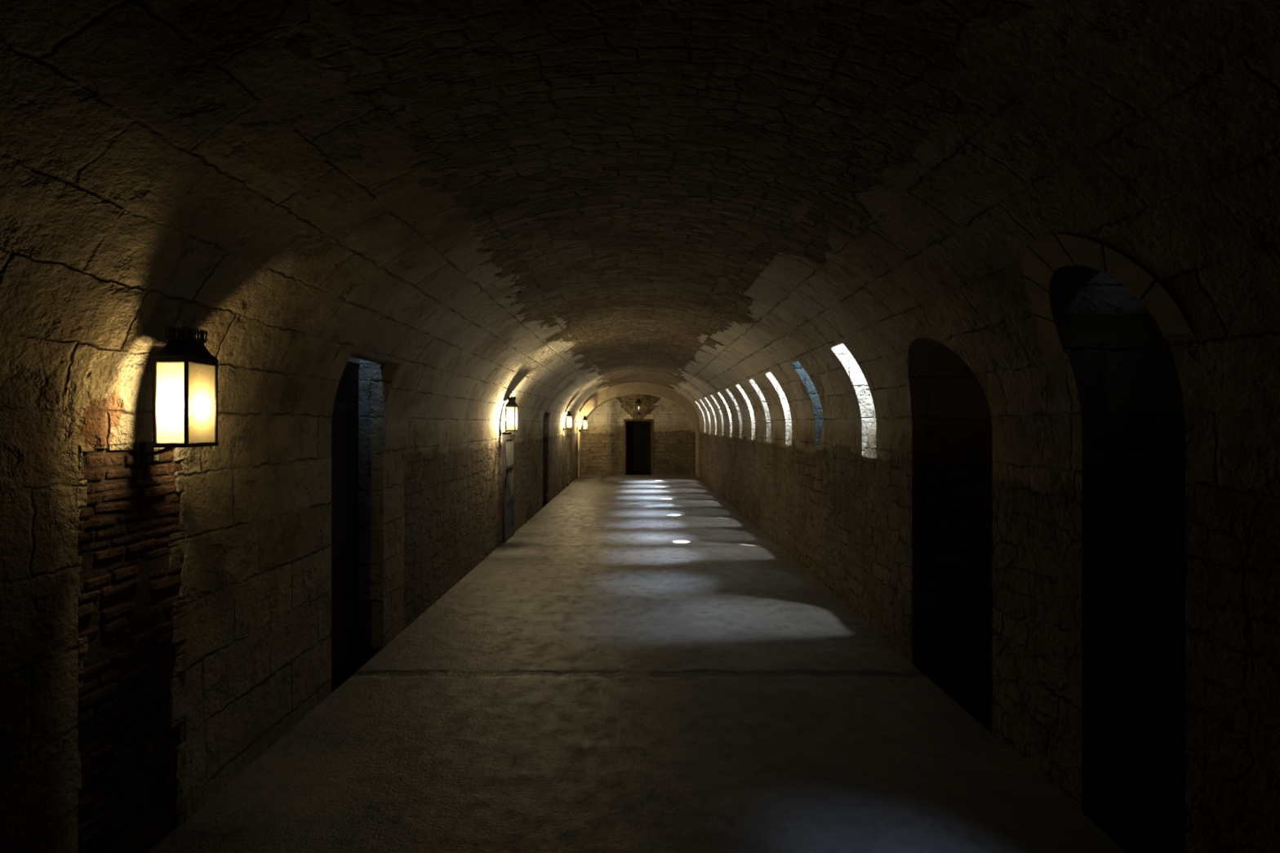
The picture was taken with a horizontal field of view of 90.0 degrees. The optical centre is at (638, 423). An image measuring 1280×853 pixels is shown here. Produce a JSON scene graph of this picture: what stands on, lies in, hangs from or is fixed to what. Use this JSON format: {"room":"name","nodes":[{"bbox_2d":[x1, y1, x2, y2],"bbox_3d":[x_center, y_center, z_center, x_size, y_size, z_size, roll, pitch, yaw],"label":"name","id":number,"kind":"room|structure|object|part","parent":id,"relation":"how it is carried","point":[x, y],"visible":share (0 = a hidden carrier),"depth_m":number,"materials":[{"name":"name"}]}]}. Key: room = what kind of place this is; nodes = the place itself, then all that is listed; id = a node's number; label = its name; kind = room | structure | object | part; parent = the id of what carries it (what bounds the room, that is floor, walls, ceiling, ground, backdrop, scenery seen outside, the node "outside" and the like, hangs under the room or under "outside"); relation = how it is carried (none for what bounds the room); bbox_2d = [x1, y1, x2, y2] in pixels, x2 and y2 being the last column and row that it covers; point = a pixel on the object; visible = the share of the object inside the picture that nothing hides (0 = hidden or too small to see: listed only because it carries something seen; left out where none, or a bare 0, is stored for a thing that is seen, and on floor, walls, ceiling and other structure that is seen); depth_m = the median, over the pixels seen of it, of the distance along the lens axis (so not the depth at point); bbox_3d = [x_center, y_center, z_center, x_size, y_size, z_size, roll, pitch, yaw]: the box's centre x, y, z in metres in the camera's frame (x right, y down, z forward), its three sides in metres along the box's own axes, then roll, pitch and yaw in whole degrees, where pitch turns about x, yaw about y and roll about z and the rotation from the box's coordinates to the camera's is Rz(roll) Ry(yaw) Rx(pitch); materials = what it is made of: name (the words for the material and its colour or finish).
{"room":"vaulted stone corridor","nodes":[
{"label":"vaulted stone corridor","id":0,"kind":"room"},
{"bbox_2d":[0,0,599,852],"bbox_3d":[-2.509,-0.415,9.750,2.382,4.730,25.500,0,0,0],"label":"wall","id":1,"kind":"structure","parent":0,"point":[140,197],"depth_m":2.92,"materials":[{"name":"stone"}]},
{"bbox_2d":[78,448,182,852],"bbox_3d":[-2.096,0.941,2.620,0.061,1.718,0.558,0,0,0],"label":"mortar","id":2,"kind":"object","parent":1,"relation":"attached to","point":[100,649],"visible":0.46,"depth_m":2.59,"materials":[{"name":"concrete"}]},
{"bbox_2d":[78,452,185,852],"bbox_3d":[-2.089,0.964,2.620,0.089,1.680,0.564,0,0,0],"label":"brick patch","id":3,"kind":"object","parent":1,"relation":"attached to","point":[93,839],"visible":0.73,"depth_m":2.57,"materials":[{"name":"brown brick"}]},
{"bbox_2d":[75,440,188,827],"bbox_3d":[-2.089,0.936,2.621,0.090,1.736,0.584,0,0,0],"label":"stone edge","id":4,"kind":"structure","parent":1,"relation":"attached to","point":[178,708],"depth_m":2.85,"materials":[{"name":"stone"}]},
{"bbox_2d":[139,325,218,462],"bbox_3d":[-1.942,-0.123,2.650,0.277,0.562,0.197,0,0,0],"label":"wall lantern","id":5,"kind":"object","parent":1,"relation":"attached to","point":[186,350],"visible":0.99,"depth_m":2.62,"materials":[{"name":"black paint"}]},
{"bbox_3d":[-1.872,-0.084,2.650,0.137,0.358,0.191,0,0,0],"label":"lantern frame","id":6,"kind":"part","parent":5,"relation":"part of","materials":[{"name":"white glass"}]},
{"bbox_2d":[331,364,358,668],"bbox_3d":[-2.247,0.665,4.705,0.098,2.250,0.844,0,0,0],"label":"door","id":7,"kind":"structure","parent":1,"relation":"in","point":[344,423],"depth_m":4.89,"materials":[{"name":"brown wood"}]},
{"bbox_3d":[-2.223,0.605,5.010,0.050,0.146,0.016,0,0,0],"label":"handle","id":8,"kind":"part","parent":7,"relation":"part of","materials":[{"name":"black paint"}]},
{"bbox_2d":[502,434,514,542],"bbox_3d":[-2.030,0.980,10.020,0.060,1.620,0.740,0,0,0],"label":"door","id":9,"kind":"structure","parent":1,"relation":"in","point":[508,440],"depth_m":9.96,"materials":[{"name":"grey wood"}]},
{"bbox_3d":[-2.041,1.435,10.020,0.018,0.470,0.614,0,0,0],"label":"panel","id":10,"kind":"part","parent":9,"relation":"part of","materials":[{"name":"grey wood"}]},
{"bbox_2d":[499,395,517,435],"bbox_3d":[-1.947,-0.116,9.450,0.287,0.583,0.204,0,0,0],"label":"wall lantern","id":11,"kind":"object","parent":1,"relation":"attached to","point":[511,403],"visible":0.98,"depth_m":9.42,"materials":[{"name":"black paint"}]},
{"bbox_3d":[-1.874,-0.075,9.450,0.143,0.372,0.199,0,0,0],"label":"lantern frame","id":12,"kind":"part","parent":11,"relation":"part of","materials":[{"name":"white glass"}]},
{"bbox_2d":[562,410,572,431],"bbox_3d":[-1.947,-0.080,17.300,0.266,0.540,0.189,0,0,0],"label":"wall lantern","id":13,"kind":"object","parent":1,"relation":"attached to","point":[569,414],"visible":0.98,"depth_m":17.27,"materials":[{"name":"black paint"}]},
{"bbox_3d":[-1.880,-0.042,17.300,0.132,0.344,0.184,0,0,0],"label":"lantern frame","id":14,"kind":"part","parent":13,"relation":"part of","materials":[{"name":"white glass"}]},
{"bbox_2d":[578,415,586,431],"bbox_3d":[-1.837,0.000,21.100,0.266,0.540,0.189,0,0,0],"label":"wall lantern","id":15,"kind":"object","parent":1,"relation":"attached to","point":[584,417],"visible":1,"depth_m":21.07,"materials":[{"name":"black paint"}]},
{"bbox_2d":[112,0,1164,391],"bbox_3d":[0.000,-2.080,9.750,7.400,2.039,25.500,0,0,0],"label":"ceiling","id":16,"kind":"structure","parent":0,"point":[638,187],"depth_m":2.68,"materials":[{"name":"stone"}]},
{"bbox_2d":[150,475,1127,852],"bbox_3d":[0.000,1.875,9.750,4.100,0.150,25.500,0,0,0],"label":"floor","id":17,"kind":"structure","parent":0,"point":[638,667],"depth_m":3.73,"materials":[{"name":"concrete"}]},
{"bbox_2d":[577,382,699,476],"bbox_3d":[0.000,0.200,22.050,4.100,3.200,0.900,0,0,0],"label":"arch","id":18,"kind":"object","parent":17,"relation":"on","point":[606,395],"visible":0.98,"depth_m":21.60,"materials":[{"name":"stone"}]},
{"bbox_2d":[582,394,695,475],"bbox_3d":[0.000,-0.575,23.300,7.400,5.050,1.600,0,0,0],"label":"wall","id":19,"kind":"structure","parent":0,"point":[674,433],"depth_m":22.50,"materials":[{"name":"stone"}]},
{"bbox_2d":[626,421,650,472],"bbox_3d":[0.000,0.855,23.401,0.894,1.870,0.098,0,0,0],"label":"door","id":20,"kind":"structure","parent":19,"relation":"in","point":[631,429],"depth_m":23.40,"materials":[{"name":"brown wood"}]},
{"bbox_2d":[635,398,641,414],"bbox_3d":[0.000,-0.590,22.337,0.199,0.567,0.279,0,0,0],"label":"wall lantern","id":21,"kind":"object","parent":19,"relation":"attached to","point":[638,401],"visible":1,"depth_m":22.22,"materials":[{"name":"black paint"}]},
{"bbox_2d":[623,418,653,475],"bbox_3d":[0.000,0.820,22.540,1.040,1.960,0.120,0,0,0],"label":"door frame","id":22,"kind":"structure","parent":19,"relation":"attached to","point":[651,420],"depth_m":22.49,"materials":[{"name":"brown wood"}]},
{"bbox_2d":[677,0,1279,852],"bbox_3d":[2.509,-0.415,9.750,2.382,4.730,25.500,0,0,0],"label":"wall","id":23,"kind":"structure","parent":0,"point":[1079,548],"depth_m":2.96,"materials":[{"name":"stone"}]},
{"bbox_2d":[1022,233,1194,355],"bbox_3d":[1.850,-0.552,2.680,0.362,0.455,0.800,0,0,0],"label":"arch","id":24,"kind":"object","parent":23,"relation":"attached to","point":[1045,255],"visible":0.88,"depth_m":2.55,"materials":[{"name":"stone"}]}
]}

